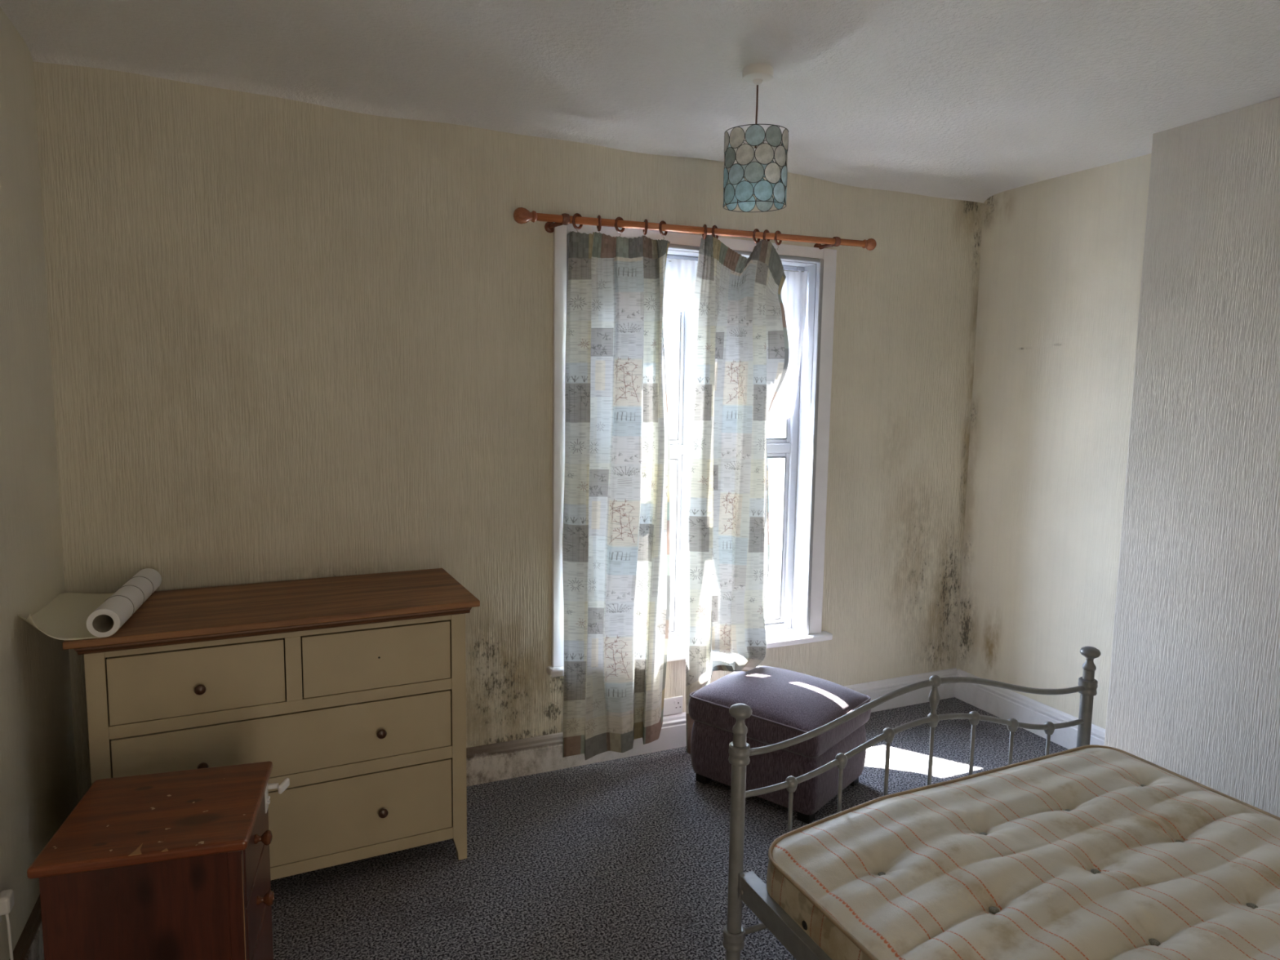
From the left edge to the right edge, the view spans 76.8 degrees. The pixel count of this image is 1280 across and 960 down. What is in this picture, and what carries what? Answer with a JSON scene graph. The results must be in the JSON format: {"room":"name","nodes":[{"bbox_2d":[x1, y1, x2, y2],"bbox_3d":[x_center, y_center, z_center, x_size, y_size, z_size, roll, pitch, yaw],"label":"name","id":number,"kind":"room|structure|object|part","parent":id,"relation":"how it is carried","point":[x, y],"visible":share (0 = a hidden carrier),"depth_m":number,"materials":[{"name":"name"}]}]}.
{"room":"bedroom","nodes":[
{"label":"bedroom","id":0,"kind":"room"},
{"bbox_2d":[0,7,78,959],"bbox_3d":[-1.163,0.224,0.649,0.200,3.000,4.679,-2,7,-24],"label":"wall","id":1,"kind":"structure","parent":0,"point":[38,788],"depth_m":2.45,"materials":[{"name":"beige paint"}]},
{"bbox_2d":[0,888,14,959],"bbox_3d":[-1.585,1.272,2.040,0.038,0.394,0.230,-4,8,-41],"label":"plug","id":2,"kind":"object","parent":1,"relation":"attached to","point":[6,896],"visible":1,"depth_m":2.09,"materials":[{"name":"white plastic"}]},
{"bbox_2d":[8,894,44,959],"bbox_3d":[-1.079,1.531,0.824,0.021,0.166,4.659,-2,7,-24],"label":"baseboard","id":3,"kind":"structure","parent":1,"relation":"attached to","point":[29,945],"depth_m":2.33,"materials":[{"name":"paint"}]},
{"bbox_2d":[33,61,983,802],"bbox_3d":[-0.145,-0.095,3.797,4.639,3.000,0.270,-2,7,-24],"label":"wall","id":4,"kind":"structure","parent":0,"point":[290,340],"depth_m":3.22,"materials":[{"name":"beige paint"}]},
{"bbox_2d":[662,695,682,715],"bbox_3d":[0.141,1.095,3.905,0.146,0.086,0.012,-2,7,-24],"label":"double socket","id":5,"kind":"object","parent":4,"relation":"attached to","point":[672,705],"visible":0.57,"depth_m":3.91,"materials":[{"name":"white plastic"}]},
{"bbox_2d":[546,222,836,677],"bbox_3d":[0.274,-0.143,3.888,1.533,1.985,0.228,-2,7,-24],"label":"window","id":6,"kind":"structure","parent":4,"relation":"attached to","point":[802,448],"depth_m":4.03,"materials":[{"name":"white paint"}]},
{"bbox_3d":[-0.354,-0.125,3.539,0.056,1.967,0.022,-2,7,-24],"label":"architrave","id":7,"kind":"part","parent":6,"relation":"part of","materials":[{"name":"white paint"}]},
{"bbox_3d":[-0.071,0.330,3.872,0.568,0.899,0.043,-2,7,-24],"label":"sash","id":8,"kind":"part","parent":6,"relation":"part of","materials":[{"name":"white plastic"}]},
{"bbox_3d":[-0.057,-0.587,3.775,0.568,0.846,0.043,-2,7,-24],"label":"sash","id":9,"kind":"part","parent":6,"relation":"part of","materials":[{"name":"white plastic"}]},
{"bbox_3d":[0.271,0.830,3.965,1.533,0.034,0.168,-2,7,-24],"label":"sill","id":10,"kind":"part","parent":6,"relation":"part of","materials":[{"name":"white paint"}]},
{"bbox_3d":[0.293,-1.096,3.719,1.329,0.054,0.022,-2,7,-24],"label":"architrave","id":11,"kind":"part","parent":6,"relation":"part of","materials":[{"name":"white paint"}]},
{"bbox_3d":[0.205,0.785,4.050,1.191,0.035,0.070,-2,7,-24],"label":"frame","id":12,"kind":"part","parent":6,"relation":"part of","materials":[{"name":"white plastic"}]},
{"bbox_3d":[0.234,-1.039,3.856,1.191,0.045,0.070,-2,7,-24],"label":"frame","id":13,"kind":"part","parent":6,"relation":"part of","materials":[{"name":"white plastic"}]},
{"bbox_2d":[662,257,808,421],"bbox_3d":[0.255,-0.656,3.837,1.279,0.750,0.037,-2,7,-24],"label":"window pane","id":14,"kind":"object","parent":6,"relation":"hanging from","point":[680,277],"visible":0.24,"depth_m":4.04,"materials":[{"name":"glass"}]},
{"bbox_3d":[0.500,0.312,4.127,0.563,0.899,0.043,-2,7,-24],"label":"sash","id":15,"kind":"part","parent":6,"relation":"part of","materials":[{"name":"white plastic"}]},
{"bbox_3d":[0.514,-0.605,4.029,0.563,0.846,0.043,-2,7,-24],"label":"sash","id":16,"kind":"part","parent":6,"relation":"part of","materials":[{"name":"white plastic"}]},
{"bbox_3d":[0.784,-0.147,4.204,0.045,1.875,0.070,-2,7,-24],"label":"frame","id":17,"kind":"part","parent":6,"relation":"part of","materials":[{"name":"white plastic"}]},
{"bbox_3d":[0.922,-0.165,4.107,0.081,1.967,0.022,-2,7,-24],"label":"architrave","id":18,"kind":"part","parent":6,"relation":"part of","materials":[{"name":"white paint"}]},
{"bbox_2d":[513,207,876,250],"bbox_3d":[0.313,-1.117,3.664,1.832,0.108,0.132,-2,7,-24],"label":"pole","id":19,"kind":"object","parent":4,"relation":"attached to","point":[521,215],"visible":1,"depth_m":3.55,"materials":[{"name":"brown wood"}]},
{"bbox_3d":[-0.360,-1.068,3.390,0.048,0.048,0.095,-3,7,-30],"label":"bracket arm","id":20,"kind":"part","parent":19,"relation":"part of"},
{"bbox_2d":[572,213,582,231],"bbox_3d":[-0.261,-1.068,3.375,0.015,0.090,0.067,5,7,36],"label":"curtain ring","id":21,"kind":"object","parent":19,"relation":"hanging from","point":[575,215],"visible":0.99,"depth_m":3.36,"materials":[{"name":"wood"}]},
{"bbox_2d":[596,214,601,236],"bbox_3d":[-0.173,-1.073,3.414,0.014,0.090,0.067,0,6,-11],"label":"curtain ring","id":22,"kind":"object","parent":19,"relation":"hanging from","point":[598,228],"visible":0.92,"depth_m":3.39,"materials":[{"name":"metal"}]},
{"bbox_2d":[562,231,670,759],"bbox_3d":[-0.081,0.091,3.595,0.524,2.314,0.141,-2,7,-22],"label":"curtain","id":23,"kind":"object","parent":19,"relation":"hanging from","point":[616,544],"visible":1,"depth_m":3.57,"materials":[{"name":"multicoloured fabric"}]},
{"bbox_2d":[614,217,625,234],"bbox_3d":[-0.086,-1.078,3.453,0.012,0.090,0.067,5,7,37],"label":"curtain ring","id":24,"kind":"object","parent":19,"relation":"hanging from","point":[617,219],"visible":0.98,"depth_m":3.44,"materials":[{"name":"wood"}]},
{"bbox_2d":[643,218,648,239],"bbox_3d":[0.023,-1.084,3.501,0.012,0.090,0.067,2,6,-10],"label":"curtain ring","id":25,"kind":"object","parent":19,"relation":"hanging from","point":[645,231],"visible":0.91,"depth_m":3.48,"materials":[{"name":"metal"}]},
{"bbox_2d":[658,220,667,239],"bbox_3d":[0.102,-1.088,3.536,0.014,0.090,0.067,5,7,30],"label":"curtain ring","id":26,"kind":"object","parent":19,"relation":"hanging from","point":[661,222],"visible":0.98,"depth_m":3.52,"materials":[{"name":"wood"}]},
{"bbox_2d":[702,224,706,244],"bbox_3d":[0.289,-1.099,3.619,0.012,0.090,0.067,0,6,-6],"label":"curtain ring","id":27,"kind":"object","parent":19,"relation":"hanging from","point":[704,225],"visible":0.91,"depth_m":3.59,"materials":[{"name":"wood"}]},
{"bbox_2d":[711,225,718,238],"bbox_3d":[0.338,-1.102,3.641,0.015,0.090,0.067,4,7,25],"label":"curtain ring","id":28,"kind":"object","parent":19,"relation":"hanging from","point":[713,227],"visible":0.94,"depth_m":3.62,"materials":[{"name":"wood"}]},
{"bbox_2d":[683,234,789,754],"bbox_3d":[0.518,0.134,3.757,0.557,2.474,0.344,-2,7,-24],"label":"curtain","id":29,"kind":"object","parent":19,"relation":"hanging from","point":[740,352],"visible":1,"depth_m":3.77,"materials":[{"name":"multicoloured fabric"}]},
{"bbox_2d":[752,228,759,244],"bbox_3d":[0.537,-1.113,3.729,0.012,0.090,0.067,6,8,34],"label":"curtain ring","id":30,"kind":"object","parent":19,"relation":"hanging from","point":[755,230],"visible":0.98,"depth_m":3.71,"materials":[{"name":"wood"}]},
{"bbox_2d":[762,229,769,241],"bbox_3d":[0.587,-1.116,3.751,0.012,0.090,0.067,6,8,31],"label":"curtain ring","id":31,"kind":"object","parent":19,"relation":"hanging from","point":[766,230],"visible":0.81,"depth_m":3.73,"materials":[{"name":"wood"}]},
{"bbox_2d":[773,230,782,250],"bbox_3d":[0.645,-1.119,3.776,0.012,0.090,0.067,6,8,37],"label":"curtain ring","id":32,"kind":"object","parent":19,"relation":"hanging from","point":[777,231],"visible":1,"depth_m":3.76,"materials":[{"name":"wood"}]},
{"bbox_3d":[0.898,-1.140,3.948,0.048,0.048,0.095,-3,7,-30],"label":"bracket arm","id":33,"kind":"part","parent":19,"relation":"part of"},
{"bbox_2d":[466,667,957,786],"bbox_3d":[-0.106,1.229,3.805,4.239,0.166,0.021,-2,7,-24],"label":"baseboard","id":34,"kind":"structure","parent":4,"relation":"attached to","point":[486,763],"depth_m":3.70,"materials":[{"name":"paint"}]},
{"bbox_2d":[0,0,1279,203],"bbox_3d":[0.906,-1.209,1.360,4.239,0.050,4.779,-2,7,-24],"label":"ceiling","id":35,"kind":"structure","parent":0,"point":[972,100],"depth_m":2.69,"materials":[{"name":"white paint"}]},
{"bbox_2d":[723,63,788,212],"bbox_3d":[0.398,-1.162,2.762,0.225,0.454,0.228,-2,7,-24],"label":"pendant light","id":36,"kind":"object","parent":35,"relation":"hanging from","point":[754,158],"visible":1,"depth_m":2.69,"materials":[{"name":"blue glass"}]},
{"bbox_3d":[0.396,-1.063,2.773,0.217,0.244,0.217,-8,13,-43],"label":"shade frame","id":37,"kind":"part","parent":36,"relation":"part of","materials":[{"name":"metal"}]},
{"bbox_3d":[0.395,-1.226,2.739,0.008,0.230,0.007,-2,7,-24],"label":"cord","id":38,"kind":"part","parent":36,"relation":"part of","materials":[{"name":"plastic"}]},
{"bbox_2d":[271,697,1067,959],"bbox_3d":[1.147,1.679,1.025,4.639,0.100,6.179,-2,7,-24],"label":"floor","id":39,"kind":"structure","parent":0,"point":[627,858],"depth_m":2.91,"materials":[{"name":"carpet"}]},
{"bbox_2d":[26,760,289,959],"bbox_3d":[-1.172,1.149,2.068,0.486,0.661,0.432,-1,6,-17],"label":"nightstand","id":40,"kind":"object","parent":39,"relation":"on","point":[171,865],"visible":1,"depth_m":1.89,"materials":[{"name":"brown wood"}]},
{"bbox_3d":[-1.143,1.168,1.878,0.394,0.604,0.018,-1,6,-17],"label":"panel","id":41,"kind":"part","parent":40,"relation":"part of","materials":[{"name":"brown wood"}]},
{"bbox_3d":[-0.959,1.179,1.937,0.032,0.634,0.028,-1,6,-17],"label":"post","id":42,"kind":"part","parent":40,"relation":"part of","materials":[{"name":"brown wood"}]},
{"bbox_3d":[-1.004,0.926,2.095,0.022,0.153,0.342,-1,6,-17],"label":"drawer","id":43,"kind":"part","parent":40,"relation":"part of","materials":[{"name":"brown wood"}]},
{"bbox_3d":[-1.007,1.091,2.112,0.022,0.161,0.342,-1,6,-17],"label":"drawer","id":44,"kind":"part","parent":40,"relation":"part of","materials":[{"name":"brown wood"}]},
{"bbox_3d":[-1.010,1.300,2.135,0.022,0.241,0.342,-1,6,-17],"label":"drawer","id":45,"kind":"part","parent":40,"relation":"part of","materials":[{"name":"brown wood"}]},
{"bbox_3d":[-0.964,0.917,2.070,0.040,0.037,0.037,-1,6,-17],"label":"knob","id":46,"kind":"part","parent":40,"relation":"part of","materials":[{"name":"brown wood"}]},
{"bbox_3d":[-0.967,1.082,2.087,0.040,0.037,0.037,-1,6,-17],"label":"knob","id":47,"kind":"part","parent":40,"relation":"part of","materials":[{"name":"brown wood"}]},
{"bbox_3d":[-1.069,1.139,2.298,0.032,0.634,0.028,-1,6,-17],"label":"post","id":48,"kind":"part","parent":40,"relation":"part of","materials":[{"name":"brown wood"}]},
{"bbox_3d":[-1.024,0.855,2.255,0.028,0.014,0.010,-1,6,-17],"label":"latch arm","id":49,"kind":"part","parent":40,"relation":"part of","materials":[{"name":"white plastic"}]},
{"bbox_2d":[62,568,479,879],"bbox_3d":[-1.250,0.901,2.903,1.221,0.973,0.583,-2,7,-26],"label":"dresser","id":50,"kind":"object","parent":39,"relation":"on","point":[353,688],"visible":0.82,"depth_m":2.71,"materials":[{"name":"beige paint"}]},
{"bbox_2d":[18,568,161,639],"bbox_3d":[-1.798,0.392,2.593,0.356,0.087,0.582,-1,6,-20],"label":"roll","id":51,"kind":"object","parent":50,"relation":"on","point":[70,615],"visible":0.93,"depth_m":2.52,"materials":[{"name":"white paper"}]},
{"bbox_3d":[-1.627,0.967,2.449,0.050,0.926,0.030,-2,7,-26],"label":"leg","id":52,"kind":"part","parent":50,"relation":"part of","materials":[{"name":"beige paint"}]},
{"bbox_3d":[-1.378,0.627,2.531,0.484,0.207,0.019,-2,7,-26],"label":"drawer","id":53,"kind":"part","parent":50,"relation":"part of","materials":[{"name":"beige paint"}]},
{"bbox_3d":[-1.366,0.650,2.511,0.033,0.032,0.032,-2,7,-26],"label":"knob","id":54,"kind":"part","parent":50,"relation":"part of","materials":[{"name":"brown wood"}]},
{"bbox_3d":[-1.372,0.901,2.537,0.033,0.032,0.032,-2,7,-26],"label":"knob","id":55,"kind":"part","parent":50,"relation":"part of","materials":[{"name":"brown wood"}]},
{"bbox_3d":[-1.237,0.454,2.842,1.191,0.025,0.553,-2,7,-26],"label":"moulding","id":56,"kind":"part","parent":50,"relation":"part of","materials":[{"name":"brown wood"}]},
{"bbox_3d":[-1.136,0.500,2.641,1.031,0.021,0.028,-2,7,-26],"label":"rail","id":57,"kind":"part","parent":50,"relation":"part of","materials":[{"name":"beige paint"}]},
{"bbox_3d":[-1.139,0.743,2.667,1.031,0.040,0.028,-2,7,-26],"label":"rail","id":58,"kind":"part","parent":50,"relation":"part of","materials":[{"name":"beige paint"}]},
{"bbox_3d":[-1.140,0.870,2.678,1.024,0.204,0.019,-2,7,-26],"label":"drawer","id":59,"kind":"part","parent":50,"relation":"part of","materials":[{"name":"beige paint"}]},
{"bbox_3d":[-1.143,0.995,2.694,1.031,0.045,0.028,-2,7,-26],"label":"rail","id":60,"kind":"part","parent":50,"relation":"part of","materials":[{"name":"beige paint"}]},
{"bbox_3d":[-1.145,1.150,2.708,1.024,0.257,0.019,-2,7,-26],"label":"drawer","id":61,"kind":"part","parent":50,"relation":"part of","materials":[{"name":"beige paint"}]},
{"bbox_3d":[-1.148,1.301,2.727,1.031,0.043,0.028,-2,7,-26],"label":"rail","id":62,"kind":"part","parent":50,"relation":"part of","materials":[{"name":"beige paint"}]},
{"bbox_3d":[-0.895,0.610,2.771,0.485,0.207,0.019,-2,7,-26],"label":"drawer","id":63,"kind":"part","parent":50,"relation":"part of","materials":[{"name":"beige paint"}]},
{"bbox_3d":[-0.887,0.871,2.776,0.033,0.032,0.032,-2,7,-26],"label":"knob","id":64,"kind":"part","parent":50,"relation":"part of","materials":[{"name":"brown wood"}]},
{"bbox_3d":[-0.892,1.155,2.806,0.033,0.032,0.032,-2,7,-26],"label":"knob","id":65,"kind":"part","parent":50,"relation":"part of","materials":[{"name":"brown wood"}]},
{"bbox_3d":[-0.658,0.932,2.929,0.050,0.926,0.030,-2,7,-26],"label":"leg","id":66,"kind":"part","parent":50,"relation":"part of","materials":[{"name":"beige paint"}]},
{"bbox_2d":[688,665,871,823],"bbox_3d":[0.615,1.110,3.578,0.632,0.474,0.542,6,8,39],"label":"ottoman","id":67,"kind":"object","parent":39,"relation":"on","point":[785,704],"visible":0.82,"depth_m":3.39,"materials":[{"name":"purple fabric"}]},
{"bbox_3d":[0.285,1.317,3.601,0.055,0.047,0.055,6,8,39],"label":"leg","id":68,"kind":"part","parent":67,"relation":"part of","materials":[{"name":"black plastic"}]},
{"bbox_3d":[0.618,0.966,3.563,0.632,0.184,0.542,6,8,39],"label":"lid","id":69,"kind":"part","parent":67,"relation":"part of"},
{"bbox_3d":[0.674,1.357,3.282,0.055,0.047,0.055,6,8,39],"label":"leg","id":70,"kind":"part","parent":67,"relation":"part of","materials":[{"name":"black plastic"}]},
{"bbox_3d":[0.939,1.327,3.601,0.055,0.047,0.055,6,8,39],"label":"leg","id":71,"kind":"part","parent":67,"relation":"part of","materials":[{"name":"black plastic"}]},
{"bbox_2d":[722,646,1101,959],"bbox_3d":[1.312,1.069,1.653,1.466,0.986,2.033,-2,7,-24],"label":"frame","id":72,"kind":"object","parent":39,"relation":"on","point":[748,887],"visible":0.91,"depth_m":2.31,"materials":[{"name":"grey metal"}]},
{"bbox_3d":[0.270,1.087,2.272,0.045,0.785,0.044,-2,7,-24],"label":"post","id":73,"kind":"part","parent":72,"relation":"part of","materials":[{"name":"grey metal"}]},
{"bbox_3d":[0.906,1.270,2.578,1.402,0.017,0.017,-2,7,-24],"label":"rail","id":74,"kind":"part","parent":72,"relation":"part of","materials":[{"name":"grey metal"}]},
{"bbox_3d":[0.690,1.231,1.386,0.045,0.065,1.938,-2,7,-24],"label":"rail","id":75,"kind":"part","parent":72,"relation":"part of","materials":[{"name":"grey metal"}]},
{"bbox_3d":[0.914,0.803,2.529,1.401,0.134,0.017,-2,7,-24],"label":"rail","id":76,"kind":"part","parent":72,"relation":"part of","materials":[{"name":"grey metal"}]},
{"bbox_3d":[0.916,0.683,2.516,1.401,0.133,0.019,-2,7,-24],"label":"rail","id":77,"kind":"part","parent":72,"relation":"part of","materials":[{"name":"grey metal"}]},
{"bbox_2d":[766,744,1279,959],"bbox_3d":[1.334,1.108,1.654,1.398,0.240,1.885,-2,7,-24],"label":"mattress","id":78,"kind":"object","parent":72,"relation":"on","point":[1091,851],"visible":0.98,"depth_m":2.03,"materials":[{"name":"beige fabric"}]},
{"bbox_2d":[801,920,807,929],"bbox_3d":[0.410,1.109,2.013,0.004,0.023,0.024,-2,7,-24],"label":"air vent","id":79,"kind":"object","parent":78,"relation":"attached to","point":[804,923],"depth_m":2.01,"materials":[{"name":"black metal"}]},
{"bbox_3d":[1.550,1.047,2.842,0.045,0.785,0.044,-2,7,-24],"label":"post","id":80,"kind":"part","parent":72,"relation":"part of","materials":[{"name":"grey metal"}]},
{"bbox_2d":[955,153,1151,728],"bbox_3d":[2.890,0.096,2.455,0.200,3.000,4.679,-2,7,-24],"label":"wall","id":81,"kind":"structure","parent":0,"point":[1061,263],"depth_m":4.04,"materials":[{"name":"beige paint"}]},
{"bbox_2d":[954,668,1105,749],"bbox_3d":[2.043,1.225,4.164,0.021,0.166,1.080,-2,7,-24],"label":"baseboard","id":82,"kind":"structure","parent":81,"relation":"attached to","point":[1002,703],"depth_m":4.24,"materials":[{"name":"paint"}]},
{"bbox_2d":[1104,96,1279,817],"bbox_3d":[2.480,0.051,2.816,0.253,2.800,1.479,-2,7,-24],"label":"wall","id":83,"kind":"structure","parent":0,"point":[1194,686],"depth_m":3.13,"materials":[{"name":"white paint"}]},
{"label":"outside","id":84,"kind":"structure","parent":0,"visible":0},
{"bbox_2d":[669,534,777,629],"bbox_3d":[-8.539,1.092,31.529,70.000,0.100,56.051,-2,7,-24],"label":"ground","id":85,"kind":"structure","parent":84,"point":[770,602],"depth_m":19.75,"materials":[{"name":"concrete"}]},
{"bbox_2d":[664,350,782,542],"bbox_3d":[-7.018,-1.178,24.267,25.600,6.000,6.800,-2,7,-24],"label":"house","id":86,"kind":"structure","parent":85,"relation":"on","point":[774,428],"depth_m":26.02,"materials":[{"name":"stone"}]},
{"bbox_3d":[3.819,-0.816,25.782,1.300,1.300,0.040,-2,7,-24],"label":"pane","id":87,"kind":"part","parent":86,"relation":"part of","materials":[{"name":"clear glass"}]}
]}

